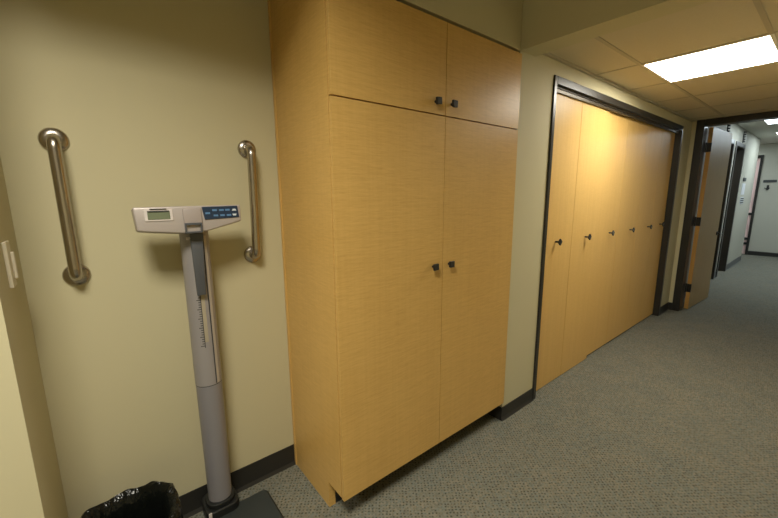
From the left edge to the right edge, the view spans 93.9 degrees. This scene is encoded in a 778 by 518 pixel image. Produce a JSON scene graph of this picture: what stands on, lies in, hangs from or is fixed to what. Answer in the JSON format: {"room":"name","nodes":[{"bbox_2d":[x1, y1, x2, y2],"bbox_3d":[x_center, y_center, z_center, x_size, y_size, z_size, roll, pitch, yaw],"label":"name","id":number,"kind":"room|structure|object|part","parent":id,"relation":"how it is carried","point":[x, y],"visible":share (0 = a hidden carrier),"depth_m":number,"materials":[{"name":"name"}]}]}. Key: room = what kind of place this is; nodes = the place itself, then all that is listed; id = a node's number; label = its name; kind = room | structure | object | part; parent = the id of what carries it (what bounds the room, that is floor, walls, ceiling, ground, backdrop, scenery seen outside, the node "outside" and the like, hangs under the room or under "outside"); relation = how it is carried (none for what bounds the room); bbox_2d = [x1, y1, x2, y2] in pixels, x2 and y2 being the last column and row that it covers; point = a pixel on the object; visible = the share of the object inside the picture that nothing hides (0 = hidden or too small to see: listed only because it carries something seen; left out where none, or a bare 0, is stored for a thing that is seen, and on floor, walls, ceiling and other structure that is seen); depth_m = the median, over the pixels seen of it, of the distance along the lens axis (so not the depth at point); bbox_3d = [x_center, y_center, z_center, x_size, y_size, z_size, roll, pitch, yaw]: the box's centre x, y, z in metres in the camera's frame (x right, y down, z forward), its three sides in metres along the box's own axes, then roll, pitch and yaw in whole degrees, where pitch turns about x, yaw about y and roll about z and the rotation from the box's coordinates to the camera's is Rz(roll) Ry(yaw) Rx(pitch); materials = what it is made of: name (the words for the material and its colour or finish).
{"room":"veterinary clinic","nodes":[
{"label":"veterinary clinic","id":0,"kind":"room"},
{"bbox_2d":[0,157,68,517],"bbox_3d":[-2.365,0.065,0.262,2.915,2.950,0.527,-8,13,-38],"label":"wall","id":1,"kind":"structure","parent":0,"point":[31,486],"depth_m":1.10,"materials":[{"name":"paint"}]},
{"bbox_2d":[1,241,18,287],"bbox_3d":[-1.173,0.016,1.127,0.018,0.142,0.060,-8,13,-38],"label":"light switch","id":2,"kind":"object","parent":1,"relation":"attached to","point":[9,256],"visible":1,"depth_m":1.11,"materials":[{"name":"beige plastic"}]},
{"bbox_2d":[0,0,293,517],"bbox_3d":[-0.479,-0.265,2.035,2.485,2.950,0.100,-8,13,-38],"label":"wall","id":3,"kind":"structure","parent":0,"point":[154,101],"depth_m":1.54,"materials":[{"name":"paint"}]},
{"bbox_2d":[38,127,90,285],"bbox_3d":[-1.196,-0.182,1.341,0.089,0.590,0.082,-8,13,-38],"label":"grab bar","id":4,"kind":"object","parent":3,"relation":"attached to","point":[55,141],"visible":1,"depth_m":1.32,"materials":[{"name":"silver metal"}]},
{"bbox_2d":[179,444,295,517],"bbox_3d":[-0.934,1.208,1.840,0.995,0.125,0.016,-8,13,-38],"label":"baseboard","id":5,"kind":"structure","parent":3,"relation":"attached to","point":[243,478],"depth_m":1.98,"materials":[{"name":"black plastic"}]},
{"bbox_2d":[237,140,260,262],"bbox_3d":[-0.663,-0.271,1.764,0.095,0.598,0.082,-8,13,-38],"label":"grab bar","id":6,"kind":"object","parent":3,"relation":"attached to","point":[246,149],"visible":1,"depth_m":1.74,"materials":[{"name":"silver metal"}]},
{"bbox_2d":[396,0,522,50],"bbox_3d":[-0.258,-1.395,1.546,2.285,0.556,0.627,-8,13,-38],"label":"wall","id":7,"kind":"structure","parent":0,"point":[497,21],"depth_m":1.90,"materials":[{"name":"paint"}]},
{"bbox_2d":[189,254,777,517],"bbox_3d":[3.673,0.843,4.289,17.500,0.080,4.900,-8,13,-38],"label":"floor","id":8,"kind":"structure","parent":0,"point":[675,415],"depth_m":2.33,"materials":[{"name":"carpet"}]},
{"bbox_2d":[131,205,283,517],"bbox_3d":[-0.735,0.545,1.555,0.428,1.528,0.475,-8,13,-38],"label":"scale","id":9,"kind":"object","parent":8,"relation":"on","point":[192,224],"visible":1,"depth_m":1.61,"materials":[{"name":"grey metal"}]},
{"bbox_3d":[-0.801,0.025,1.531,0.048,0.262,0.014,-8,13,-38],"label":"height rod","id":10,"kind":"part","parent":9,"relation":"part of","materials":[{"name":"grey metal"}]},
{"bbox_2d":[268,0,521,506],"bbox_3d":[0.119,-0.053,2.117,1.299,2.497,0.578,-8,13,-38],"label":"cabinet","id":11,"kind":"object","parent":8,"relation":"on","point":[396,122],"visible":1,"depth_m":1.75,"materials":[{"name":"brown wood"}]},
{"bbox_3d":[-0.392,0.017,1.744,0.019,2.497,0.525,-8,13,-38],"label":"panel","id":12,"kind":"part","parent":11,"relation":"part of","materials":[{"name":"brown wood"}]},
{"bbox_3d":[0.021,-0.881,1.566,0.646,0.420,0.018,-8,13,-38],"label":"door","id":13,"kind":"part","parent":11,"relation":"part of","materials":[{"name":"brown wood"}]},
{"bbox_3d":[0.028,0.221,1.764,0.646,1.806,0.018,-8,13,-38],"label":"door","id":14,"kind":"part","parent":11,"relation":"part of","materials":[{"name":"brown wood"}]},
{"bbox_3d":[0.237,0.041,1.873,0.035,0.035,0.030,-8,13,-38],"label":"knob","id":15,"kind":"part","parent":11,"relation":"part of","materials":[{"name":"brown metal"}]},
{"bbox_3d":[0.233,-0.754,1.731,0.035,0.035,0.030,-8,13,-38],"label":"knob","id":16,"kind":"part","parent":11,"relation":"part of","materials":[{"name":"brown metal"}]},
{"bbox_3d":[0.331,0.027,1.948,0.034,0.034,0.030,-8,13,-38],"label":"knob","id":17,"kind":"part","parent":11,"relation":"part of","materials":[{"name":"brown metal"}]},
{"bbox_3d":[0.321,-0.769,1.802,0.034,0.034,0.030,-8,13,-38],"label":"knob","id":18,"kind":"part","parent":11,"relation":"part of","materials":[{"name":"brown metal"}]},
{"bbox_3d":[0.532,0.145,2.165,0.644,1.806,0.018,-8,13,-38],"label":"door","id":19,"kind":"part","parent":11,"relation":"part of","materials":[{"name":"brown wood"}]},
{"bbox_3d":[0.525,-0.956,1.968,0.644,0.420,0.018,-8,13,-38],"label":"door","id":20,"kind":"part","parent":11,"relation":"part of","materials":[{"name":"brown wood"}]},
{"bbox_3d":[-0.960,1.164,1.362,0.300,0.380,0.300,-8,13,-38],"label":"waste bin","id":21,"kind":"object","parent":8,"relation":"on","visible":0},
{"bbox_2d":[81,481,182,517],"bbox_3d":[-0.960,1.123,1.356,0.354,0.404,0.356,-8,13,-38],"label":"liner","id":22,"kind":"object","parent":21,"relation":"in","point":[155,499],"visible":1,"depth_m":1.44,"materials":[{"name":"black plastic"}]},
{"bbox_2d":[520,0,713,56],"bbox_3d":[1.304,-1.407,1.557,0.158,0.556,1.500,-8,13,-38],"label":"wall header","id":23,"kind":"structure","parent":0,"point":[547,25],"depth_m":1.89,"materials":[{"name":"paint"}]},
{"bbox_2d":[499,51,760,406],"bbox_3d":[3.964,-0.977,5.846,9.500,2.950,1.600,-8,13,-38],"label":"wall","id":24,"kind":"structure","parent":0,"point":[538,72],"depth_m":2.53,"materials":[{"name":"paint"}]},
{"bbox_2d":[536,93,582,390],"bbox_3d":[1.295,-0.075,2.805,0.489,2.269,0.077,-8,13,-38],"label":"closet door","id":25,"kind":"structure","parent":24,"relation":"in","point":[568,113],"depth_m":2.81,"materials":[{"name":"brown wood"}]},
{"bbox_2d":[488,302,671,420],"bbox_3d":[2.266,0.854,3.773,3.889,0.100,0.141,-8,13,-38],"label":"baseboard","id":26,"kind":"structure","parent":24,"relation":"attached to","point":[501,413],"depth_m":2.65,"materials":[{"name":"black plastic"}]},
{"bbox_2d":[560,102,609,374],"bbox_3d":[1.689,-0.133,3.119,0.516,2.269,0.077,-8,13,-38],"label":"closet door","id":27,"kind":"structure","parent":24,"relation":"in","point":[594,120],"depth_m":3.10,"materials":[{"name":"brown wood"}]},
{"bbox_2d":[532,75,683,399],"bbox_3d":[2.263,-0.248,3.585,3.084,2.335,0.112,-8,13,-38],"label":"closet frame","id":28,"kind":"object","parent":24,"relation":"attached to","point":[562,86],"visible":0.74,"depth_m":3.05,"materials":[{"name":"black metal"}]},
{"bbox_2d":[587,111,628,354],"bbox_3d":[2.069,-0.199,3.439,0.479,2.257,0.077,-8,13,-38],"label":"closet door","id":29,"kind":"structure","parent":24,"relation":"in","point":[618,124],"depth_m":3.43,"materials":[{"name":"brown wood"}]},
{"bbox_2d":[606,118,647,342],"bbox_3d":[2.461,-0.258,3.751,0.521,2.257,0.077,-8,13,-38],"label":"closet door","id":30,"kind":"structure","parent":24,"relation":"in","point":[637,130],"depth_m":3.73,"materials":[{"name":"brown wood"}]},
{"bbox_2d":[625,124,662,330],"bbox_3d":[2.857,-0.317,4.066,0.491,2.257,0.077,-8,13,-38],"label":"closet door","id":31,"kind":"structure","parent":24,"relation":"in","point":[654,134],"depth_m":4.05,"materials":[{"name":"brown wood"}]},
{"bbox_2d":[640,129,674,320],"bbox_3d":[3.232,-0.373,4.365,0.467,2.257,0.077,-8,13,-38],"label":"closet door","id":32,"kind":"structure","parent":24,"relation":"in","point":[667,143],"depth_m":4.35,"materials":[{"name":"brown wood"}]},
{"bbox_2d":[683,255,741,299],"bbox_3d":[5.543,0.184,7.336,5.488,0.120,1.616,-8,13,-38],"label":"baseboard","id":33,"kind":"structure","parent":24,"relation":"attached to","point":[732,263],"depth_m":7.68,"materials":[{"name":"grey rubber"}]},
{"bbox_2d":[711,139,735,278],"bbox_3d":[5.465,-0.780,6.139,1.150,2.440,0.135,-8,13,-38],"label":"trim","id":34,"kind":"structure","parent":24,"relation":"attached to","point":[733,140],"depth_m":6.39,"materials":[{"name":"brown metal"}]},
{"bbox_2d":[716,141,745,276],"bbox_3d":[6.382,-0.917,6.869,0.890,2.440,0.135,-8,13,-38],"label":"trim","id":35,"kind":"structure","parent":24,"relation":"attached to","point":[739,152],"depth_m":7.01,"materials":[{"name":"brown metal"}]},
{"bbox_2d":[741,183,745,194],"bbox_3d":[7.207,-1.424,7.387,0.350,0.225,0.006,-8,13,-38],"label":"paper notice","id":36,"kind":"object","parent":24,"relation":"attached to","point":[743,184],"visible":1,"depth_m":7.37,"materials":[{"name":"grey paper"}]},
{"bbox_2d":[549,0,777,120],"bbox_3d":[2.811,-1.434,2.796,3.722,0.060,1.505,-8,13,-38],"label":"ceiling","id":37,"kind":"structure","parent":0,"point":[716,22],"depth_m":2.35,"materials":[{"name":"tile"}]},
{"bbox_2d":[543,0,777,121],"bbox_3d":[2.813,-1.398,2.801,3.720,0.016,1.500,-8,13,-38],"label":"grid","id":38,"kind":"object","parent":37,"relation":"attached to","point":[758,4],"visible":0.85,"depth_m":2.58,"materials":[{"name":"beige paint"}]},
{"bbox_2d":[640,34,777,82],"bbox_3d":[2.198,-1.338,2.471,0.658,0.006,0.642,-8,13,-38],"label":"recessed light","id":39,"kind":"object","parent":37,"relation":"in","point":[761,50],"visible":1,"depth_m":2.43,"materials":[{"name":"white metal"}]},
{"bbox_2d":[669,119,705,302],"bbox_3d":[4.753,-0.635,3.627,0.140,3.050,3.120,-8,13,-38],"label":"wall","id":40,"kind":"structure","parent":0,"point":[693,131],"depth_m":4.70,"materials":[{"name":"paint"}]},
{"bbox_2d":[684,127,732,308],"bbox_3d":[4.399,-0.530,4.965,0.951,2.352,0.112,-8,12,-35],"label":"door","id":41,"kind":"structure","parent":40,"relation":"in","point":[718,145],"depth_m":4.90,"materials":[{"name":"brown wood"}]},
{"bbox_2d":[671,110,777,310],"bbox_3d":[4.315,-0.428,4.214,0.162,2.440,1.395,-8,13,-38],"label":"door frame","id":42,"kind":"structure","parent":40,"relation":"attached to","point":[702,125],"depth_m":4.60,"materials":[{"name":"brown metal"}]},
{"bbox_2d":[737,121,777,143],"bbox_3d":[6.966,-2.321,6.123,6.780,0.060,4.600,-8,13,-38],"label":"ceiling","id":43,"kind":"structure","parent":0,"point":[765,132],"depth_m":6.83,"materials":[{"name":"grey"}]},
{"bbox_2d":[764,119,777,123],"bbox_3d":[6.524,-2.166,5.463,0.816,0.006,1.241,-8,13,-38],"label":"recessed light","id":44,"kind":"object","parent":43,"relation":"in","point":[775,121],"visible":0.59,"depth_m":5.94,"materials":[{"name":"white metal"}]},
{"bbox_2d":[748,143,777,252],"bbox_3d":[9.577,-1.400,8.431,0.120,2.800,4.600,-8,13,-38],"label":"wall","id":45,"kind":"structure","parent":0,"point":[764,232],"depth_m":8.82,"materials":[{"name":"paint"}]},
{"bbox_2d":[743,155,763,254],"bbox_3d":[8.763,-1.392,9.438,0.140,2.440,1.106,-8,13,-38],"label":"end doorway","id":46,"kind":"structure","parent":45,"relation":"in","point":[759,156],"depth_m":8.99,"materials":[{"name":"brown metal"}]},
{"bbox_2d":[742,158,760,253],"bbox_3d":[8.769,-1.360,9.425,0.045,2.360,0.971,-8,13,-38],"label":"door","id":47,"kind":"structure","parent":46,"relation":"attached to","point":[758,159],"depth_m":9.04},
{"bbox_2d":[747,251,777,256],"bbox_3d":[10.031,0.040,8.028,0.008,0.100,3.029,-8,13,-38],"label":"baseboard","id":48,"kind":"structure","parent":45,"relation":"attached to","point":[757,253],"depth_m":8.98,"materials":[{"name":"black plastic"}]},
{"bbox_2d":[763,180,776,182],"bbox_3d":[9.174,-1.875,8.741,0.012,0.060,0.232,-8,13,-38],"label":"wall sign","id":49,"kind":"object","parent":45,"relation":"attached to","point":[764,181],"visible":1,"depth_m":8.74,"materials":[{"name":"grey"}]}
]}

